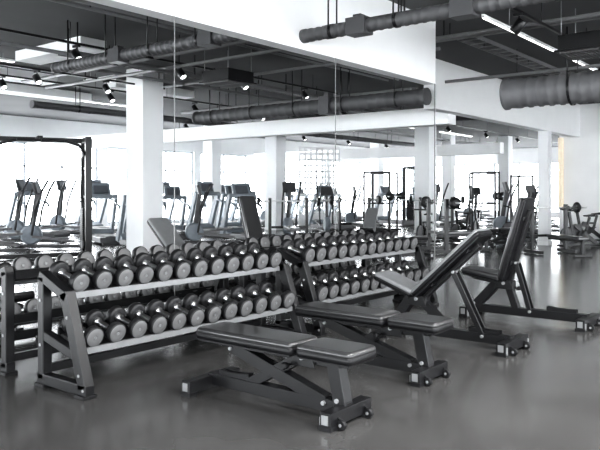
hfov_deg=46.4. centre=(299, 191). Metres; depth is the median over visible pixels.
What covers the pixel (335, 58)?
trim
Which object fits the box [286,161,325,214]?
window
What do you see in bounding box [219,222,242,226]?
hood
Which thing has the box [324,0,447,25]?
ceiling pipe
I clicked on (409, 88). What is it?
ceiling pipe
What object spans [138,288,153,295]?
dumbbell
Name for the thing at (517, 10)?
track
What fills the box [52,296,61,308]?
dumbbell
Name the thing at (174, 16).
trim
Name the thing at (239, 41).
ceiling pipe
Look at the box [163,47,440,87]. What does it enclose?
ceiling pipe
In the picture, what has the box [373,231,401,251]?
dumbbell
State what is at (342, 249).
dumbbell
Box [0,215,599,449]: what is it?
floor
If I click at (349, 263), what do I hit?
dumbbell
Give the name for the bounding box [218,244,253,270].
dumbbell
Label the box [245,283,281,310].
dumbbell
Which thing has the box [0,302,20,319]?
dumbbell
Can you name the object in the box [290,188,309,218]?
treadmill
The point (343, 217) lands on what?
treadmill
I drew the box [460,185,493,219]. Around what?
elliptical trainer
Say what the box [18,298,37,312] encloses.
dumbbell
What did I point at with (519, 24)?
track spotlight
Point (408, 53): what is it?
wall
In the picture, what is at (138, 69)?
linear light
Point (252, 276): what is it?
dumbbell
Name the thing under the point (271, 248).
shelf
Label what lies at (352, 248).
dumbbell
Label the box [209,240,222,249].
dumbbell
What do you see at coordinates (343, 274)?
dumbbell
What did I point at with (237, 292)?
dumbbell
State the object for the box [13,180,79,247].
elliptical trainer
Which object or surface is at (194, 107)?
track spotlight
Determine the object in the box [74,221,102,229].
hood
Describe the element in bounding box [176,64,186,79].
track spotlight
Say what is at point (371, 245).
dumbbell
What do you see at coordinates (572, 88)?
duct
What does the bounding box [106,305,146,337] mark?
dumbbell
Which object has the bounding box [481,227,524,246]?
weight bench
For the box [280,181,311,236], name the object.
elliptical trainer
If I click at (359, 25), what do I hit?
duct
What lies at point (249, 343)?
weight bench
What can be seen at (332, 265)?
dumbbell
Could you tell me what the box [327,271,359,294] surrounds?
dumbbell
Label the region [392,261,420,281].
dumbbell
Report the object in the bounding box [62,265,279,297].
shelf
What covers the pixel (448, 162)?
column
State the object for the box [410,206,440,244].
exercise bike
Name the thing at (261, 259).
dumbbell
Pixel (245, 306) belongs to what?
dumbbell
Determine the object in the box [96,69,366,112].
ceiling pipe
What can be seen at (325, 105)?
duct
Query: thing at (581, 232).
exercise bike
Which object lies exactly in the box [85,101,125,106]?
linear light
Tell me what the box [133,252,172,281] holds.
dumbbell
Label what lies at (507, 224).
exercise bike
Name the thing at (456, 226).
exercise bike
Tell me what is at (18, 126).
wall
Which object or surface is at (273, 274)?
dumbbell
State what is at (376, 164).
column
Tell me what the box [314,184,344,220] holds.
elliptical trainer
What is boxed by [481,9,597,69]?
linear light
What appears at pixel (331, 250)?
dumbbell
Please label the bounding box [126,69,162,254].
column
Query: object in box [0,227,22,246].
elliptical trainer
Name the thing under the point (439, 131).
linear light
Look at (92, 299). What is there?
dumbbell
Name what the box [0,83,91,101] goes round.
trim
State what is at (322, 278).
dumbbell
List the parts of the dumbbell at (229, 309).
handle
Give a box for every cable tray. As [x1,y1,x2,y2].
[58,45,400,110]
[265,117,496,143]
[457,36,568,74]
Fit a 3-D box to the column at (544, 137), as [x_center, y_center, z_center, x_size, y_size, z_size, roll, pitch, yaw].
[6.460,-0.100,18.472,0.300,3.000,0.300,0,0,38]
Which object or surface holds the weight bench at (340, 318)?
on the floor
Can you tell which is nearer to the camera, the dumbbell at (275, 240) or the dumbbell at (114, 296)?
the dumbbell at (114, 296)
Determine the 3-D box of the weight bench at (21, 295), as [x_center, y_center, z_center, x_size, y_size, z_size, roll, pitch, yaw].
[-3.090,1.169,6.926,1.388,0.462,0.514,0,0,38]
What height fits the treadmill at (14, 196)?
1.739 m
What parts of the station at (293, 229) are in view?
frame, weight plate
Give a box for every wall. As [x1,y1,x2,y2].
[0,114,414,232]
[86,0,435,84]
[436,147,558,216]
[559,103,599,238]
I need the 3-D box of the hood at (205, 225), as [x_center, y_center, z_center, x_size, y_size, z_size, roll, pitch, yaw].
[-3.292,1.171,23.271,0.882,0.247,0.463,0,0,-43]
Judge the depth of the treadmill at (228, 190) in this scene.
24.20 m
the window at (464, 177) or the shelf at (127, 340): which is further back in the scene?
the window at (464, 177)
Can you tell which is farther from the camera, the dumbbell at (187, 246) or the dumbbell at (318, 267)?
the dumbbell at (318, 267)
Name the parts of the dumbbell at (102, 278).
handle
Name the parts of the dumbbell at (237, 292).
handle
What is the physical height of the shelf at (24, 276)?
0.153 m
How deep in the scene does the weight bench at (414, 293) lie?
6.41 m
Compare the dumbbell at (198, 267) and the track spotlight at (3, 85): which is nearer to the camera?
the dumbbell at (198, 267)
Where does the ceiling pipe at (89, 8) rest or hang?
hanging from the ceiling
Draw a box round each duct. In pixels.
[30,86,414,145]
[50,10,239,73]
[179,116,476,127]
[191,67,431,124]
[299,0,561,42]
[499,27,599,109]
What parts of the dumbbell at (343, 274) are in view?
handle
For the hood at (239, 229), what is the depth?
20.74 m
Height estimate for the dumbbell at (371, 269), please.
0.239 m
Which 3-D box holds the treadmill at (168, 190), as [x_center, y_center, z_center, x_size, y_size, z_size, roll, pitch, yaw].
[-3.812,0.607,21.811,0.883,1.587,1.894,0,0,-29]
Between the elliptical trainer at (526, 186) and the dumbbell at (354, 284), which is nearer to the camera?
the dumbbell at (354, 284)
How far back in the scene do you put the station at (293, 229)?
18.80 m
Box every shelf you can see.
[0,257,151,286]
[15,285,213,325]
[57,306,292,353]
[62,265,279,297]
[238,265,356,284]
[260,246,279,252]
[291,249,414,265]
[299,279,420,302]
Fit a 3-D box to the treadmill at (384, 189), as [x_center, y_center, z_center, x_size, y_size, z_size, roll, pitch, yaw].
[4.023,0.574,29.958,0.920,1.653,1.973,0,0,-35]
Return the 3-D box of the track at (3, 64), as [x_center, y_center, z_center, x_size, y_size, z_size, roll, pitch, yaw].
[-4.763,-2.376,12.685,0.035,0.348,6.004,0,0,38]
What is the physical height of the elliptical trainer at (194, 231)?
1.611 m
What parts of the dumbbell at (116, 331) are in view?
handle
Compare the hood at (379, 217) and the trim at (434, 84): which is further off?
the hood at (379, 217)
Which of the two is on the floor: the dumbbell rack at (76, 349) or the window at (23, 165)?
the dumbbell rack at (76, 349)
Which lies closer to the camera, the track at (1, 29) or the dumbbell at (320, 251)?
the dumbbell at (320, 251)
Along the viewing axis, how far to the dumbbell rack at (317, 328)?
7.18 m
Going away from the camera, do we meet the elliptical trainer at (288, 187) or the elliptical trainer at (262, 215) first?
the elliptical trainer at (288, 187)
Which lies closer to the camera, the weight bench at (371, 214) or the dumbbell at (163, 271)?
the dumbbell at (163, 271)
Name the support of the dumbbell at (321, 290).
on the dumbbell rack at (317, 328)
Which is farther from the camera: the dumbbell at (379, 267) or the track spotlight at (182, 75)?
the track spotlight at (182, 75)
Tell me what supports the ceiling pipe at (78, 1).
hanging from the ceiling
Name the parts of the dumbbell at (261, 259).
handle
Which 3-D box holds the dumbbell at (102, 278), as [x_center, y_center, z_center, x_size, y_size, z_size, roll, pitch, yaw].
[-1.557,0.612,5.237,0.343,0.218,0.153,0,0,39]
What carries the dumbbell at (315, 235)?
on the dumbbell rack at (243, 282)
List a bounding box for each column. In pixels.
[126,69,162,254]
[203,125,220,225]
[264,136,285,229]
[370,143,383,215]
[414,126,436,232]
[442,132,455,224]
[498,136,512,219]
[537,131,551,245]
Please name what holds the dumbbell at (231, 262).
on the dumbbell rack at (76, 349)
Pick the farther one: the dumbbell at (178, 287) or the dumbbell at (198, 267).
the dumbbell at (178, 287)
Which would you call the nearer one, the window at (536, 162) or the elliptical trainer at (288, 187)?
the elliptical trainer at (288, 187)
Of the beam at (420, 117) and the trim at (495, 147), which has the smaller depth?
the beam at (420, 117)
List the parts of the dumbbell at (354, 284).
handle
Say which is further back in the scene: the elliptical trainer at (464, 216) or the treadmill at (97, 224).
the elliptical trainer at (464, 216)
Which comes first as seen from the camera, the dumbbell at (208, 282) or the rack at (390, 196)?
the dumbbell at (208, 282)
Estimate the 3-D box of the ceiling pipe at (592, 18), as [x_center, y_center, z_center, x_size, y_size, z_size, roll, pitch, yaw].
[3.383,-2.415,9.688,5.700,0.270,0.040,0,0,38]
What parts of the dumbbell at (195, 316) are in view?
handle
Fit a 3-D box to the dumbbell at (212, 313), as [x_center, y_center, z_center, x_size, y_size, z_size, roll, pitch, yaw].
[-0.831,0.978,5.896,0.360,0.228,0.160,0,0,39]
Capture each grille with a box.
[203,80,251,87]
[560,48,599,60]
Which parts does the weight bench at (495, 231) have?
seat, frame, backrest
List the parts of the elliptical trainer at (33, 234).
arm, arm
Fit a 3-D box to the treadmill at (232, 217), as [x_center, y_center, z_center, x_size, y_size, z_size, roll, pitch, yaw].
[-1.945,0.512,29.444,2.120,1.776,0.989,0,0,44]
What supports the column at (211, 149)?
on the floor
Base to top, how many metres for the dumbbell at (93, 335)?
0.216 m
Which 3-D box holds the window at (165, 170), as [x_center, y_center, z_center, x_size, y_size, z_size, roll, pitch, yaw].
[-5.978,-0.250,28.168,0.100,2.910,4.400,0,0,38]
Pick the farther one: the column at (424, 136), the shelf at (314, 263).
the column at (424, 136)
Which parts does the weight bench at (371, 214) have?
seat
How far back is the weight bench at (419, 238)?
14.70 m
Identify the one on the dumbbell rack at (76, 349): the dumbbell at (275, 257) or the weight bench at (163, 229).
the dumbbell at (275, 257)
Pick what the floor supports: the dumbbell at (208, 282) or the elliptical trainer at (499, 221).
the elliptical trainer at (499, 221)
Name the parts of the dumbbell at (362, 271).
handle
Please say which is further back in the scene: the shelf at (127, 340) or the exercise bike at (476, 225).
the exercise bike at (476, 225)
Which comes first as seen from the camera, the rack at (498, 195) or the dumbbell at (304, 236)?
the dumbbell at (304, 236)
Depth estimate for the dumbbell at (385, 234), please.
8.61 m
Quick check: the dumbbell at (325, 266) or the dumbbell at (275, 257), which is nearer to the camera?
the dumbbell at (275, 257)
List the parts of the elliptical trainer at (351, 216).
arm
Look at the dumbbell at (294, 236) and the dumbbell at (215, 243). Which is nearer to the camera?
the dumbbell at (215, 243)
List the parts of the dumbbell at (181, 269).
handle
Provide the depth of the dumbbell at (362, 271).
8.01 m
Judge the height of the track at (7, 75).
0.328 m
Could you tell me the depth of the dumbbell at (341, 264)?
9.13 m
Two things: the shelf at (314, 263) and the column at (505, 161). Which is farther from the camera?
the column at (505, 161)
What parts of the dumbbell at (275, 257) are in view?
handle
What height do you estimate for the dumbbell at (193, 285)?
0.237 m
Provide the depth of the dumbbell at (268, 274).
7.96 m
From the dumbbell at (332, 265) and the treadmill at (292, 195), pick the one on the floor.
the treadmill at (292, 195)
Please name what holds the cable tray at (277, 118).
hanging from the ceiling
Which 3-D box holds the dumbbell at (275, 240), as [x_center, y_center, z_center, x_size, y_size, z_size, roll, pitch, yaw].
[-0.389,0.604,7.953,0.376,0.239,0.168,0,0,39]
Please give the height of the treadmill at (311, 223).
1.653 m
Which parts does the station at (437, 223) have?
frame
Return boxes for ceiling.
[0,0,599,148]
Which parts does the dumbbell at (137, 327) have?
handle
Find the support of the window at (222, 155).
in the wall at (18, 126)
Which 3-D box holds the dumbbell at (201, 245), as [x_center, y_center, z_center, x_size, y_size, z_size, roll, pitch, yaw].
[-1.077,0.605,7.081,0.373,0.237,0.166,0,0,39]
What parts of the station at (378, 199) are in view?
weight plate, frame, weight plate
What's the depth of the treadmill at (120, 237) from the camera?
17.82 m
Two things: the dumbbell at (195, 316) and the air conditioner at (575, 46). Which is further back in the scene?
the air conditioner at (575, 46)
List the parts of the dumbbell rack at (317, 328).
frame, frame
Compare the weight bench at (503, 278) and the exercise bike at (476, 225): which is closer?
the weight bench at (503, 278)
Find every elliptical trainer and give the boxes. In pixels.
[0,177,70,243]
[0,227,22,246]
[0,233,33,252]
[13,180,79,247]
[49,179,93,234]
[184,184,242,243]
[260,210,297,223]
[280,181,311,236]
[311,185,332,233]
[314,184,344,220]
[345,185,385,226]
[436,183,460,227]
[439,183,466,220]
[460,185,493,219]
[468,186,493,227]
[492,181,537,235]
[525,184,555,227]
[527,185,558,231]
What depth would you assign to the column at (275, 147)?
25.74 m
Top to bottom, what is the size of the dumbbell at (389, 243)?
0.239 m
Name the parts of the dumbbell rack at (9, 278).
frame, frame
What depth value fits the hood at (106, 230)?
20.22 m
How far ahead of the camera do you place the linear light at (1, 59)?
12.85 m
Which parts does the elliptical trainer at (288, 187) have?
arm, arm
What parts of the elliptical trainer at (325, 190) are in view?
arm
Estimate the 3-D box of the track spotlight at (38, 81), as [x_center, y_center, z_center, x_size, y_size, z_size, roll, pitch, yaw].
[-4.755,-2.064,12.675,0.206,0.266,0.130,0,0,38]
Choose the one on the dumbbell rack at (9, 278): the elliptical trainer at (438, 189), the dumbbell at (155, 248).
the dumbbell at (155, 248)
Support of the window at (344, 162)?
in the wall at (18, 126)
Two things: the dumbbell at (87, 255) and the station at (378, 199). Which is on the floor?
the station at (378, 199)
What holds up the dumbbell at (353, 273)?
on the dumbbell rack at (317, 328)
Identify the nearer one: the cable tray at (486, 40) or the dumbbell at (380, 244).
the dumbbell at (380, 244)
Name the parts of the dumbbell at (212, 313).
handle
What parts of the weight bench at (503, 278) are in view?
seat, seat rail, backrest, backrest rail, frame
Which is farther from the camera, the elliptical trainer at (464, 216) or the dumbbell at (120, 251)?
the elliptical trainer at (464, 216)
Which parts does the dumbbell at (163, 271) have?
handle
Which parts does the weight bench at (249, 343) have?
backrest rail, backrest, frame, adjustment knob, seat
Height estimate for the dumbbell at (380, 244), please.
0.239 m
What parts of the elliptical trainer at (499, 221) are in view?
arm, arm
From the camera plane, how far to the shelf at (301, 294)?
7.39 m
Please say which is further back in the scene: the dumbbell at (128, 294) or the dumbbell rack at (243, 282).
the dumbbell rack at (243, 282)
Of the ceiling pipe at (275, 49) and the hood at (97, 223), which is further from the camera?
the hood at (97, 223)
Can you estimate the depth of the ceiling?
13.89 m
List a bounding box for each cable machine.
[0,136,91,258]
[402,166,414,220]
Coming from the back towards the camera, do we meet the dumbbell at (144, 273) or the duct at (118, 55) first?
the duct at (118, 55)
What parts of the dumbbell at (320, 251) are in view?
handle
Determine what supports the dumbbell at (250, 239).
on the dumbbell rack at (243, 282)
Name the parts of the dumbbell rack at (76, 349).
frame, frame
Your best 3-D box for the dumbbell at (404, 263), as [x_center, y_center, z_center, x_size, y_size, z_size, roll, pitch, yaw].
[1.418,0.974,8.742,0.376,0.239,0.168,0,0,39]
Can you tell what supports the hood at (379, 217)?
attached to the treadmill at (384, 189)
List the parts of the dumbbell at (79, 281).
handle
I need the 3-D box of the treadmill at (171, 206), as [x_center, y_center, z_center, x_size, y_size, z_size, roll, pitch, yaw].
[-4.724,0.508,25.905,2.129,1.783,0.993,0,0,45]
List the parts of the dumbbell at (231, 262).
handle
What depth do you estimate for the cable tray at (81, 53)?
13.70 m
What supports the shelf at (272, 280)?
attached to the dumbbell rack at (243, 282)
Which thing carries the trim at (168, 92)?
attached to the ceiling
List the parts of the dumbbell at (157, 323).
handle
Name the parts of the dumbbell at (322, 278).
handle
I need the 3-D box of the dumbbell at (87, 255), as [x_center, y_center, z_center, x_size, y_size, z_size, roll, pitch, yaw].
[-1.917,0.610,6.015,0.350,0.222,0.156,0,0,39]
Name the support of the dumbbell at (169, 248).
on the dumbbell rack at (9, 278)
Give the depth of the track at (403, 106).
25.31 m
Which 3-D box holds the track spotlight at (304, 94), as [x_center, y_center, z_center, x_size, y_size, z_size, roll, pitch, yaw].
[0.104,-2.084,14.955,0.206,0.266,0.130,0,0,38]
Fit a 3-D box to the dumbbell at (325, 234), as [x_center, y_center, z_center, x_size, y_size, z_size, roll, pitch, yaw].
[0.211,0.604,8.712,0.376,0.239,0.168,0,0,39]
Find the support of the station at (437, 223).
on the floor
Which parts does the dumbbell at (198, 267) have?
handle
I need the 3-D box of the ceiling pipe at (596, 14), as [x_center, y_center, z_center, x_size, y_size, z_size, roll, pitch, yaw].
[3.259,-2.410,9.531,5.700,0.280,0.060,0,0,38]
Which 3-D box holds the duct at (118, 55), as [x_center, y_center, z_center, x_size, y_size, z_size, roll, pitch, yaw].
[-1.968,-2.176,9.327,4.550,0.748,0.195,0,0,38]
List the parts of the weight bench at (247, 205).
backrest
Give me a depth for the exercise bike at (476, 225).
21.81 m
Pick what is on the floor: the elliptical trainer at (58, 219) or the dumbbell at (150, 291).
the elliptical trainer at (58, 219)
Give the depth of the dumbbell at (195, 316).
5.69 m
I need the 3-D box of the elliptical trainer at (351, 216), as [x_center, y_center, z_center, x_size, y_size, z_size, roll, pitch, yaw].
[2.513,0.554,27.706,1.654,1.662,0.594,0,0,-8]
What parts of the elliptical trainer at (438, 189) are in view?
arm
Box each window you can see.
[0,141,96,227]
[108,147,192,223]
[201,153,264,219]
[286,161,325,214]
[332,161,369,213]
[384,164,413,211]
[436,164,486,210]
[494,162,558,212]
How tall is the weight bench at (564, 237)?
1.164 m
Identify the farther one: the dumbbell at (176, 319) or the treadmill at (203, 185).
the treadmill at (203, 185)
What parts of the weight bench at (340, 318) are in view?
backrest rail, backrest, frame, adjustment knob, seat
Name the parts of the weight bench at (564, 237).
weight plate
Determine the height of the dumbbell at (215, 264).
0.231 m
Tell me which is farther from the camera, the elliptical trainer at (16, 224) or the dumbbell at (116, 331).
the elliptical trainer at (16, 224)
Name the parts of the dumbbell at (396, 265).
handle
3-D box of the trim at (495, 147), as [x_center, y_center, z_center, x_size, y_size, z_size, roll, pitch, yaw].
[2.629,-1.600,29.143,12.000,0.400,0.350,0,0,38]
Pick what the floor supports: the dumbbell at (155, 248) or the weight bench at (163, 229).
the weight bench at (163, 229)
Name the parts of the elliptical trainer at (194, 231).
arm, arm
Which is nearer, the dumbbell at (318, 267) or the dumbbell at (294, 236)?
the dumbbell at (294, 236)
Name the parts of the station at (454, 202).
weight plate, weight plate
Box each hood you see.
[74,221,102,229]
[92,228,113,233]
[117,233,125,241]
[173,225,183,229]
[200,223,214,227]
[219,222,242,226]
[224,227,243,232]
[377,216,391,219]
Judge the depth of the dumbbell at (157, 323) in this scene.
5.39 m
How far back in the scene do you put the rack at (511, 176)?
29.68 m
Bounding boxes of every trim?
[0,67,56,85]
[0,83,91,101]
[15,36,104,64]
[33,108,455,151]
[107,79,193,98]
[174,16,174,345]
[253,142,503,161]
[335,58,335,271]
[434,84,434,266]
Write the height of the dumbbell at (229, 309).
0.231 m
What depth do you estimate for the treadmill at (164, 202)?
20.76 m
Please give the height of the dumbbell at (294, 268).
0.239 m
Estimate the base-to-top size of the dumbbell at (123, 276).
0.220 m
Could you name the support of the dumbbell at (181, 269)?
on the dumbbell rack at (76, 349)
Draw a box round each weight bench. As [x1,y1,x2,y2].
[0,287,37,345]
[147,218,184,248]
[180,322,375,432]
[237,196,275,291]
[283,301,453,387]
[360,208,377,233]
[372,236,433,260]
[373,228,530,357]
[459,197,599,332]
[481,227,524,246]
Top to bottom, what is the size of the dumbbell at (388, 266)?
0.239 m
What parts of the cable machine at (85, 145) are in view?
handle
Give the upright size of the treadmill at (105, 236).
1.653 m
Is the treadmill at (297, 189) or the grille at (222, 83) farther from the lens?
the treadmill at (297, 189)
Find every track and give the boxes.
[0,22,337,93]
[0,62,227,106]
[0,63,164,89]
[362,106,557,142]
[509,3,586,34]
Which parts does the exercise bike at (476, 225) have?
frame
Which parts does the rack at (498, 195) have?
weight plate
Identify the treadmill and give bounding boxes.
[3,181,69,237]
[73,180,116,232]
[92,183,119,244]
[115,194,163,247]
[122,201,183,238]
[163,182,185,229]
[163,186,190,238]
[185,182,225,233]
[215,185,263,232]
[220,183,279,239]
[221,184,237,221]
[229,183,264,225]
[286,193,298,222]
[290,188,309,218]
[308,185,355,230]
[324,190,361,219]
[374,186,414,225]
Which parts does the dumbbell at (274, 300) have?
handle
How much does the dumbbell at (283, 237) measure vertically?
0.239 m
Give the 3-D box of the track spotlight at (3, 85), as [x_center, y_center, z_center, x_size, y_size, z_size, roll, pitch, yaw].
[-5.697,-2.084,13.419,0.206,0.266,0.130,0,0,38]
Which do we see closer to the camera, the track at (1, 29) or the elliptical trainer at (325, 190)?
the track at (1, 29)
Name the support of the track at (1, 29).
hanging from the ceiling
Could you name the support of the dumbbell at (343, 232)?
on the dumbbell rack at (243, 282)
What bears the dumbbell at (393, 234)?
on the dumbbell rack at (317, 328)
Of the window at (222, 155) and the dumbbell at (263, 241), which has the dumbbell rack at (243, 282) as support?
the dumbbell at (263, 241)
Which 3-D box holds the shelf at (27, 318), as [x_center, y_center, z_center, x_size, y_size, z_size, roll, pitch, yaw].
[-1.728,1.049,6.481,0.327,0.153,2.290,0,0,38]
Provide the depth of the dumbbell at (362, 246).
7.85 m
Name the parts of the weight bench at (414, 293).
seat, backrest, frame, backrest rail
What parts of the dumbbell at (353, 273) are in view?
handle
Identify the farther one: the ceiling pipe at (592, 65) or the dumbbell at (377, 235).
the ceiling pipe at (592, 65)
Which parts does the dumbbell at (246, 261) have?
handle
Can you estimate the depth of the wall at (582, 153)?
20.36 m
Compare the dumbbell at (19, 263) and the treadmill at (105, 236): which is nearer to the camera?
the dumbbell at (19, 263)
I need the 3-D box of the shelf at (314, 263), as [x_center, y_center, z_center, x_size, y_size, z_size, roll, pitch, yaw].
[0.616,0.679,8.019,0.327,0.153,2.290,0,0,38]
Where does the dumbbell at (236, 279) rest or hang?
on the dumbbell rack at (243, 282)
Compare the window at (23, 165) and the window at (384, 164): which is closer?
the window at (23, 165)
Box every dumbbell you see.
[0,256,31,271]
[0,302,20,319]
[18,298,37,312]
[30,254,53,268]
[49,260,89,291]
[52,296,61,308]
[53,253,74,264]
[61,316,103,346]
[72,258,111,288]
[75,251,94,262]
[77,298,83,304]
[83,295,102,303]
[84,309,125,342]
[93,256,133,285]
[95,249,113,260]
[102,293,120,301]
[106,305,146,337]
[114,248,131,260]
[114,254,153,283]
[121,290,137,298]
[126,302,166,333]
[132,246,148,258]
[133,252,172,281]
[137,286,169,293]
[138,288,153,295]
[146,299,185,329]
[148,243,179,255]
[149,245,164,256]
[152,251,189,278]
[154,284,184,293]
[165,296,203,326]
[169,249,207,276]
[180,242,194,253]
[182,293,220,322]
[184,282,198,291]
[186,247,223,274]
[195,241,209,250]
[199,280,212,289]
[199,290,237,319]
[202,246,238,272]
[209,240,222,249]
[215,288,252,316]
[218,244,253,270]
[228,237,257,247]
[229,274,255,285]
[229,276,238,284]
[230,285,266,313]
[232,243,268,269]
[241,236,269,249]
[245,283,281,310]
[246,242,281,267]
[259,281,294,308]
[266,272,270,280]
[269,235,281,248]
[270,271,275,276]
[280,234,291,241]
[280,239,314,262]
[290,264,299,275]
[291,234,301,240]
[293,238,325,261]
[293,276,327,301]
[301,233,311,240]
[305,237,336,260]
[311,232,320,238]
[311,265,320,272]
[311,274,338,298]
[316,236,347,258]
[316,272,349,296]
[321,231,329,237]
[321,264,329,271]
[326,235,357,257]
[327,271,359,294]
[330,231,339,236]
[330,263,338,269]
[336,234,366,255]
[338,261,346,268]
[338,269,369,292]
[339,230,347,235]
[346,234,375,254]
[347,260,355,267]
[348,229,356,234]
[348,268,378,290]
[355,233,384,253]
[356,229,364,233]
[357,266,385,288]
[364,232,393,252]
[366,265,375,278]
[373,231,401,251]
[375,264,404,275]
[382,231,409,250]
[384,262,412,279]
[389,230,416,249]
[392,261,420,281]
[400,260,428,279]
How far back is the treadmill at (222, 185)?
28.84 m
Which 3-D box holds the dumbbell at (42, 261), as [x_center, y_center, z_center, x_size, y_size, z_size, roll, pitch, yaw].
[-2.157,0.612,5.711,0.343,0.218,0.153,0,0,39]
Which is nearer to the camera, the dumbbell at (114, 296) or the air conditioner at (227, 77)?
the dumbbell at (114, 296)
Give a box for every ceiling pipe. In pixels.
[0,28,316,97]
[21,35,249,82]
[45,48,285,88]
[47,0,388,80]
[70,0,398,80]
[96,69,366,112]
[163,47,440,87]
[181,67,411,114]
[235,72,417,105]
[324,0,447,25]
[436,12,599,40]
[436,16,599,42]
[445,49,599,82]
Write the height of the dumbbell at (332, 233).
0.239 m
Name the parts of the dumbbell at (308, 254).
handle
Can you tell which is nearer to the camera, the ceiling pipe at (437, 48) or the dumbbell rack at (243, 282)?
the dumbbell rack at (243, 282)
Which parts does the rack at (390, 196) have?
weight plate, weight plate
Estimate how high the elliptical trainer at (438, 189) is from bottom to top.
1.728 m
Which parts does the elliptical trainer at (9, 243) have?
frame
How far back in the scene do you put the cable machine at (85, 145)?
14.56 m
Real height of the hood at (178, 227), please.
0.226 m
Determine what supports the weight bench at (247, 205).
on the floor
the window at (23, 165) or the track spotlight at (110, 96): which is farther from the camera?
the window at (23, 165)
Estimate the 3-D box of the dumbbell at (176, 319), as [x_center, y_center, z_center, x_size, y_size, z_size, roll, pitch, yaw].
[-1.071,0.979,5.593,0.353,0.224,0.157,0,0,39]
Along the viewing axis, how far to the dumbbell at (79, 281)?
5.03 m
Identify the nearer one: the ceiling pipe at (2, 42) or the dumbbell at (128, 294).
the dumbbell at (128, 294)
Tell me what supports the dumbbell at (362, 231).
on the dumbbell rack at (243, 282)
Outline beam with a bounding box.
[424,59,579,137]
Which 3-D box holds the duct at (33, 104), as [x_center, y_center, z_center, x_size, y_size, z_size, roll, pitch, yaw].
[1.329,-2.204,24.755,0.199,0.691,23.500,0,0,38]
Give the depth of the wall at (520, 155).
41.91 m
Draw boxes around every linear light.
[0,58,14,62]
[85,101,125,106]
[86,69,142,79]
[439,131,472,136]
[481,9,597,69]
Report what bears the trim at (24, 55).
attached to the ceiling
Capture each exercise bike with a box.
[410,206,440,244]
[449,207,472,241]
[467,204,482,229]
[502,205,537,238]
[557,208,599,247]
[570,206,599,242]
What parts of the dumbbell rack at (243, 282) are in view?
frame, frame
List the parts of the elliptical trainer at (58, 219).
arm, frame, arm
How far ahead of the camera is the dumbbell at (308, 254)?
7.12 m
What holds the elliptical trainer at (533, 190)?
on the floor
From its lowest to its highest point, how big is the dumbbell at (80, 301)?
0.222 m
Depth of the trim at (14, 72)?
14.74 m
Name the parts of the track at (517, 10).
rail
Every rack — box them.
[0,257,228,375]
[34,249,306,400]
[213,245,367,322]
[275,236,438,336]
[363,171,405,231]
[467,171,503,229]
[510,175,537,223]
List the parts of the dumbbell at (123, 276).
handle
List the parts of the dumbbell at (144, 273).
handle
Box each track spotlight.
[0,76,7,89]
[32,70,41,84]
[71,44,81,58]
[102,81,110,93]
[107,91,114,102]
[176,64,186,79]
[191,102,198,109]
[300,88,308,98]
[510,12,525,34]
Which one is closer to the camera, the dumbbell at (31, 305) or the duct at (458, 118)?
the dumbbell at (31, 305)
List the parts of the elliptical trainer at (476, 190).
arm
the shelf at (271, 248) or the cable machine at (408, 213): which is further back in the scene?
the cable machine at (408, 213)
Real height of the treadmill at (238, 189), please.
1.653 m
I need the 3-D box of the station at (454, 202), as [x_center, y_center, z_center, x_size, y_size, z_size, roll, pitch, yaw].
[3.693,0.751,16.453,1.598,1.293,2.200,0,0,-13]
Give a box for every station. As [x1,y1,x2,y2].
[256,196,328,238]
[328,195,386,232]
[401,195,471,239]
[420,196,492,253]
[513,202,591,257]
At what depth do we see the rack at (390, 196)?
24.34 m
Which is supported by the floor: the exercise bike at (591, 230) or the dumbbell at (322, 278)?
the exercise bike at (591, 230)
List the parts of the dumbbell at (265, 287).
handle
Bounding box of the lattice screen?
[299,147,339,224]
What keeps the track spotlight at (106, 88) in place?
attached to the track at (3, 64)
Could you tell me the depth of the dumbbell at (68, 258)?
5.77 m
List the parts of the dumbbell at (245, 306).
handle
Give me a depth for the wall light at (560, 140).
20.58 m
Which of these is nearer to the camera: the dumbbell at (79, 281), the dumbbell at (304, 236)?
the dumbbell at (79, 281)
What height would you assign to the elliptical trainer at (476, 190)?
1.604 m
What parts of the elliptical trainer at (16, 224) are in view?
arm, arm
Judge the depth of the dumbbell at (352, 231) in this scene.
9.05 m
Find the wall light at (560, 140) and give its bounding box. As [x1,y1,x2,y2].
[558,138,563,208]
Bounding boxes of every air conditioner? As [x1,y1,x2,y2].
[199,46,256,87]
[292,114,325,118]
[554,1,599,60]
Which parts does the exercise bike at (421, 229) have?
frame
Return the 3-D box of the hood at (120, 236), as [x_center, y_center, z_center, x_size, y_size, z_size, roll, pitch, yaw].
[-4.283,1.182,18.202,0.840,0.236,0.441,0,0,-35]
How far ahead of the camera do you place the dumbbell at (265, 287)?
6.59 m
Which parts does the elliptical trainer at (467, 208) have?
frame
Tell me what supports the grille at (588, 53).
attached to the air conditioner at (575, 46)
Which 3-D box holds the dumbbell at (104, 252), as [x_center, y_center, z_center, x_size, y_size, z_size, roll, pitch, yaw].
[-1.798,0.609,6.167,0.353,0.224,0.157,0,0,38]
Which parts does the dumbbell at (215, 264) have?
handle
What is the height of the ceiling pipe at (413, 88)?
0.575 m
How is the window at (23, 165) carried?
in the wall at (18, 126)
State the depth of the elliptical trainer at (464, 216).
32.42 m
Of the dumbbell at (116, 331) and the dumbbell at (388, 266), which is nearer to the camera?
the dumbbell at (116, 331)
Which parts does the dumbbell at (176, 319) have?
handle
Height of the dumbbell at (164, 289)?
0.233 m
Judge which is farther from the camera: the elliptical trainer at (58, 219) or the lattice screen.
the lattice screen
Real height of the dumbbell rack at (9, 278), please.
0.830 m
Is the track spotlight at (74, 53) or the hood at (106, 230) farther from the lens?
the hood at (106, 230)
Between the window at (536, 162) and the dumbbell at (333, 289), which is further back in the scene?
the window at (536, 162)

